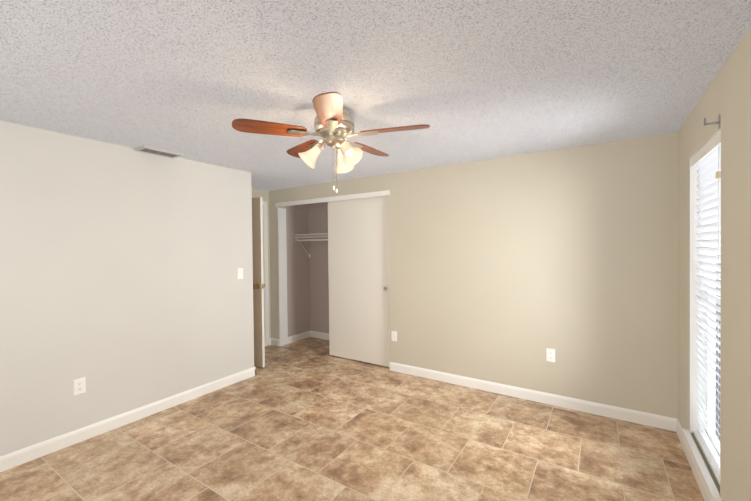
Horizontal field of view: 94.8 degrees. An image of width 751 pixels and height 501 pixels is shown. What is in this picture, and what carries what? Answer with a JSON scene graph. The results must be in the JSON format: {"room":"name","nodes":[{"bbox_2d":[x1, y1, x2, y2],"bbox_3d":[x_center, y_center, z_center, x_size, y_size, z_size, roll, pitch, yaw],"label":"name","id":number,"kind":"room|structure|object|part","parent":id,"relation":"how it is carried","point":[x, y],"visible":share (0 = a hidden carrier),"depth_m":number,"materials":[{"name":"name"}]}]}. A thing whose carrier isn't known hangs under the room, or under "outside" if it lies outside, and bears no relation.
{"room":"empty bedroom","nodes":[
{"label":"empty bedroom","id":0,"kind":"room"},
{"bbox_2d":[0,121,253,455],"bbox_3d":[-2.262,0.280,2.576,0.120,2.260,3.110,0,1,33],"label":"wall","id":1,"kind":"structure","parent":0,"point":[123,289],"depth_m":2.72,"materials":[{"name":"paint"}]},
{"bbox_2d":[74,377,85,394],"bbox_3d":[-2.193,1.000,2.563,0.007,0.115,0.070,0,1,33],"label":"outlet","id":2,"kind":"object","parent":1,"relation":"attached to","point":[79,385],"visible":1,"depth_m":2.56,"materials":[{"name":"white plastic"}]},
{"bbox_2d":[0,367,255,471],"bbox_3d":[-2.159,1.361,2.609,0.013,0.096,3.003,0,1,33],"label":"baseboard","id":3,"kind":"structure","parent":1,"relation":"attached to","point":[27,454],"depth_m":2.72,"materials":[{"name":"white wood"}]},
{"bbox_2d":[237,268,242,278],"bbox_3d":[-1.446,0.238,3.709,0.018,0.115,0.070,0,1,33],"label":"light switch","id":4,"kind":"object","parent":1,"relation":"attached to","point":[239,273],"visible":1,"depth_m":3.71,"materials":[{"name":"white plastic"}]},
{"bbox_2d":[252,188,262,198],"bbox_3d":[-1.879,-0.765,4.700,0.120,0.230,0.745,0,1,33],"label":"wall","id":5,"kind":"structure","parent":0,"point":[257,193],"depth_m":4.90,"materials":[{"name":"paint"}]},
{"bbox_2d":[252,197,264,367],"bbox_3d":[-1.657,0.368,4.233,0.741,2.008,0.173,0,1,26],"label":"entry door","id":6,"kind":"structure","parent":5,"relation":"in","point":[258,278],"depth_m":4.08,"materials":[{"name":"white paint"}]},
{"bbox_2d":[263,201,268,345],"bbox_3d":[-1.591,0.325,5.014,0.016,2.097,0.074,0,1,33],"label":"door frame","id":7,"kind":"structure","parent":5,"relation":"attached to","point":[265,267],"depth_m":5.00,"materials":[{"name":"white wood"}]},
{"bbox_2d":[263,190,270,337],"bbox_3d":[-1.636,0.243,5.070,0.120,2.260,0.109,0,1,33],"label":"wall","id":8,"kind":"structure","parent":0,"point":[265,195],"depth_m":5.07,"materials":[{"name":"paint"}]},
{"bbox_2d":[285,204,309,336],"bbox_3d":[-1.242,0.236,5.348,0.120,2.260,0.486,0,1,33],"label":"wall","id":9,"kind":"structure","parent":0,"point":[298,288],"depth_m":5.31,"materials":[{"name":"paint"}]},
{"bbox_2d":[277,208,287,345],"bbox_3d":[-1.356,0.371,5.046,0.016,2.000,0.150,0,1,33],"label":"door frame","id":10,"kind":"structure","parent":9,"relation":"attached to","point":[282,281],"depth_m":5.03,"materials":[{"name":"white wood"}]},
{"bbox_2d":[288,331,309,343],"bbox_3d":[-1.174,1.318,5.325,0.013,0.096,0.486,0,1,33],"label":"baseboard","id":11,"kind":"structure","parent":9,"relation":"attached to","point":[297,337],"depth_m":5.30,"materials":[{"name":"white wood"}]},
{"bbox_2d":[308,202,328,333],"bbox_3d":[-0.246,0.229,5.064,2.100,2.260,0.120,0,1,33],"label":"wall","id":12,"kind":"structure","parent":0,"point":[319,278],"depth_m":5.41,"materials":[{"name":"paint"}]},
{"bbox_2d":[295,233,327,257],"bbox_3d":[-0.368,-0.084,4.877,1.846,0.372,0.316,0,1,33],"label":"closet shelf","id":13,"kind":"object","parent":12,"relation":"attached to","point":[321,234],"visible":0.21,"depth_m":5.11,"materials":[{"name":"white metal"}]},
{"bbox_2d":[310,331,328,339],"bbox_3d":[-0.271,1.312,5.022,1.860,0.096,0.013,0,1,33],"label":"baseboard","id":14,"kind":"structure","parent":12,"relation":"attached to","point":[315,334],"depth_m":5.41,"materials":[{"name":"white wood"}]},
{"bbox_2d":[0,337,703,500],"bbox_3d":[-1.003,1.445,2.789,5.957,0.100,4.800,0,1,33],"label":"floor","id":15,"kind":"structure","parent":0,"point":[309,419],"depth_m":2.42,"materials":[{"name":"tile"}]},
{"bbox_2d":[0,0,750,190],"bbox_3d":[-1.028,-0.915,2.761,5.957,0.100,4.800,0,1,33],"label":"ceiling","id":16,"kind":"structure","parent":0,"point":[471,80],"depth_m":1.66,"materials":[{"name":"white paint"}]},
{"bbox_2d":[135,145,182,157],"bbox_3d":[-1.847,-0.849,2.953,0.157,0.020,0.310,0,1,33],"label":"ceiling vent","id":17,"kind":"object","parent":16,"relation":"in","point":[156,151],"visible":1,"depth_m":2.93,"materials":[{"name":"grey metal"}]},
{"bbox_2d":[232,92,429,192],"bbox_3d":[-0.226,-0.612,2.173,1.123,0.508,1.074,0,1,33],"label":"ceiling fan","id":18,"kind":"object","parent":16,"relation":"hanging from","point":[334,123],"visible":1,"depth_m":2.04,"materials":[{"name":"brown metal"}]},
{"label":"blade","id":19,"kind":"part","parent":18,"relation":"part of","materials":[{"name":"brown wood"}]},
{"bbox_3d":[-0.493,-0.717,2.427,0.140,0.006,0.410,13,-8,-38],"label":"blade","id":20,"kind":"part","parent":18,"relation":"part of","materials":[{"name":"brown wood"}]},
{"label":"blade","id":21,"kind":"part","parent":18,"relation":"part of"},
{"bbox_3d":[-0.047,-0.722,2.451,0.140,0.006,0.410,13,8,32],"label":"blade","id":22,"kind":"part","parent":18,"relation":"part of","materials":[{"name":"brown wood"}]},
{"bbox_3d":[0.114,-0.718,2.034,0.410,0.006,0.140,0,12,15],"label":"blade","id":23,"kind":"part","parent":18,"relation":"part of","materials":[{"name":"brown wood"}]},
{"bbox_2d":[269,132,677,418],"bbox_3d":[0.402,0.236,3.905,4.807,2.260,0.150,0,1,33],"label":"wall","id":24,"kind":"structure","parent":0,"point":[507,270],"depth_m":3.10,"materials":[{"name":"paint"}]},
{"bbox_2d":[271,338,278,345],"bbox_3d":[-1.472,1.324,5.042,0.180,0.096,0.013,0,1,33],"label":"baseboard","id":25,"kind":"structure","parent":24,"relation":"attached to","point":[274,342],"depth_m":5.03,"materials":[{"name":"white wood"}]},
{"bbox_2d":[275,190,389,206],"bbox_3d":[-0.639,-0.669,4.462,1.900,0.058,0.018,0,1,33],"label":"trim header","id":26,"kind":"object","parent":24,"relation":"attached to","point":[345,197],"visible":0.93,"depth_m":4.36,"materials":[{"name":"white wood"}]},
{"bbox_2d":[391,331,396,340],"bbox_3d":[0.213,0.968,3.948,0.070,0.115,0.007,0,1,33],"label":"outlet plate","id":27,"kind":"object","parent":24,"relation":"attached to","point":[394,335],"visible":1,"depth_m":3.94,"materials":[{"name":"white plastic"}]},
{"bbox_2d":[389,362,676,431],"bbox_3d":[1.225,1.317,3.295,2.527,0.096,0.013,0,1,33],"label":"baseboard","id":28,"kind":"structure","parent":24,"relation":"attached to","point":[643,418],"depth_m":3.09,"materials":[{"name":"white wood"}]},
{"bbox_2d":[546,348,554,361],"bbox_3d":[1.559,0.924,3.075,0.070,0.115,0.007,0,1,33],"label":"outlet","id":29,"kind":"object","parent":24,"relation":"attached to","point":[550,355],"visible":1,"depth_m":3.07,"materials":[{"name":"white plastic"}]},
{"bbox_2d":[678,27,750,500],"bbox_3d":[1.229,0.265,0.871,0.120,2.260,4.044,0,1,33],"label":"wall","id":30,"kind":"structure","parent":0,"point":[735,443],"depth_m":1.56,"materials":[{"name":"paint"}]},
{"bbox_2d":[676,419,711,500],"bbox_3d":[1.217,1.346,0.971,0.013,0.096,3.924,0,1,33],"label":"baseboard","id":31,"kind":"structure","parent":30,"relation":"attached to","point":[699,480],"depth_m":2.15,"materials":[{"name":"white wood"}]},
{"bbox_2d":[682,428,721,500],"bbox_3d":[1.901,1.214,1.974,0.114,0.040,0.755,0,1,33],"label":"window sill","id":32,"kind":"structure","parent":30,"relation":"attached to","point":[710,485],"depth_m":1.92,"materials":[{"name":"white wood"}]},
{"bbox_2d":[690,128,720,456],"bbox_3d":[1.921,0.294,1.943,0.116,1.800,0.685,0,1,33],"label":"window","id":33,"kind":"structure","parent":30,"relation":"in","point":[694,312],"depth_m":2.24,"materials":[{"name":"white"}]},
{"bbox_3d":[1.896,-0.604,1.942,0.080,0.003,0.679,0,1,33],"label":"window head jamb","id":34,"kind":"part","parent":33,"relation":"part of","materials":[{"name":"beige paint"}]},
{"bbox_2d":[691,130,720,484],"bbox_3d":[1.898,0.295,1.958,0.079,1.793,0.677,0,1,33],"label":"window blind","id":35,"kind":"object","parent":33,"relation":"attached to","point":[706,159],"visible":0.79,"depth_m":1.99,"materials":[{"name":"white plastic"}]},
{"bbox_2d":[703,114,720,128],"bbox_3d":[1.663,-0.637,1.709,0.058,0.066,0.024,0,1,33],"label":"bracket","id":36,"kind":"object","parent":30,"relation":"attached to","point":[711,123],"visible":1,"depth_m":1.70,"materials":[{"name":"silver metal"}]},
{"bbox_3d":[-0.582,-0.676,4.534,1.844,0.007,0.105,0,1,33],"label":"track rail","id":37,"kind":"object","parent":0,"visible":0},
{"bbox_2d":[328,196,389,366],"bbox_3d":[-0.211,0.341,4.280,0.942,2.026,0.034,0,1,33],"label":"closet door","id":38,"kind":"structure","parent":37,"relation":"hanging from","point":[358,271],"depth_m":4.25,"materials":[{"name":"white paint"}]}
]}

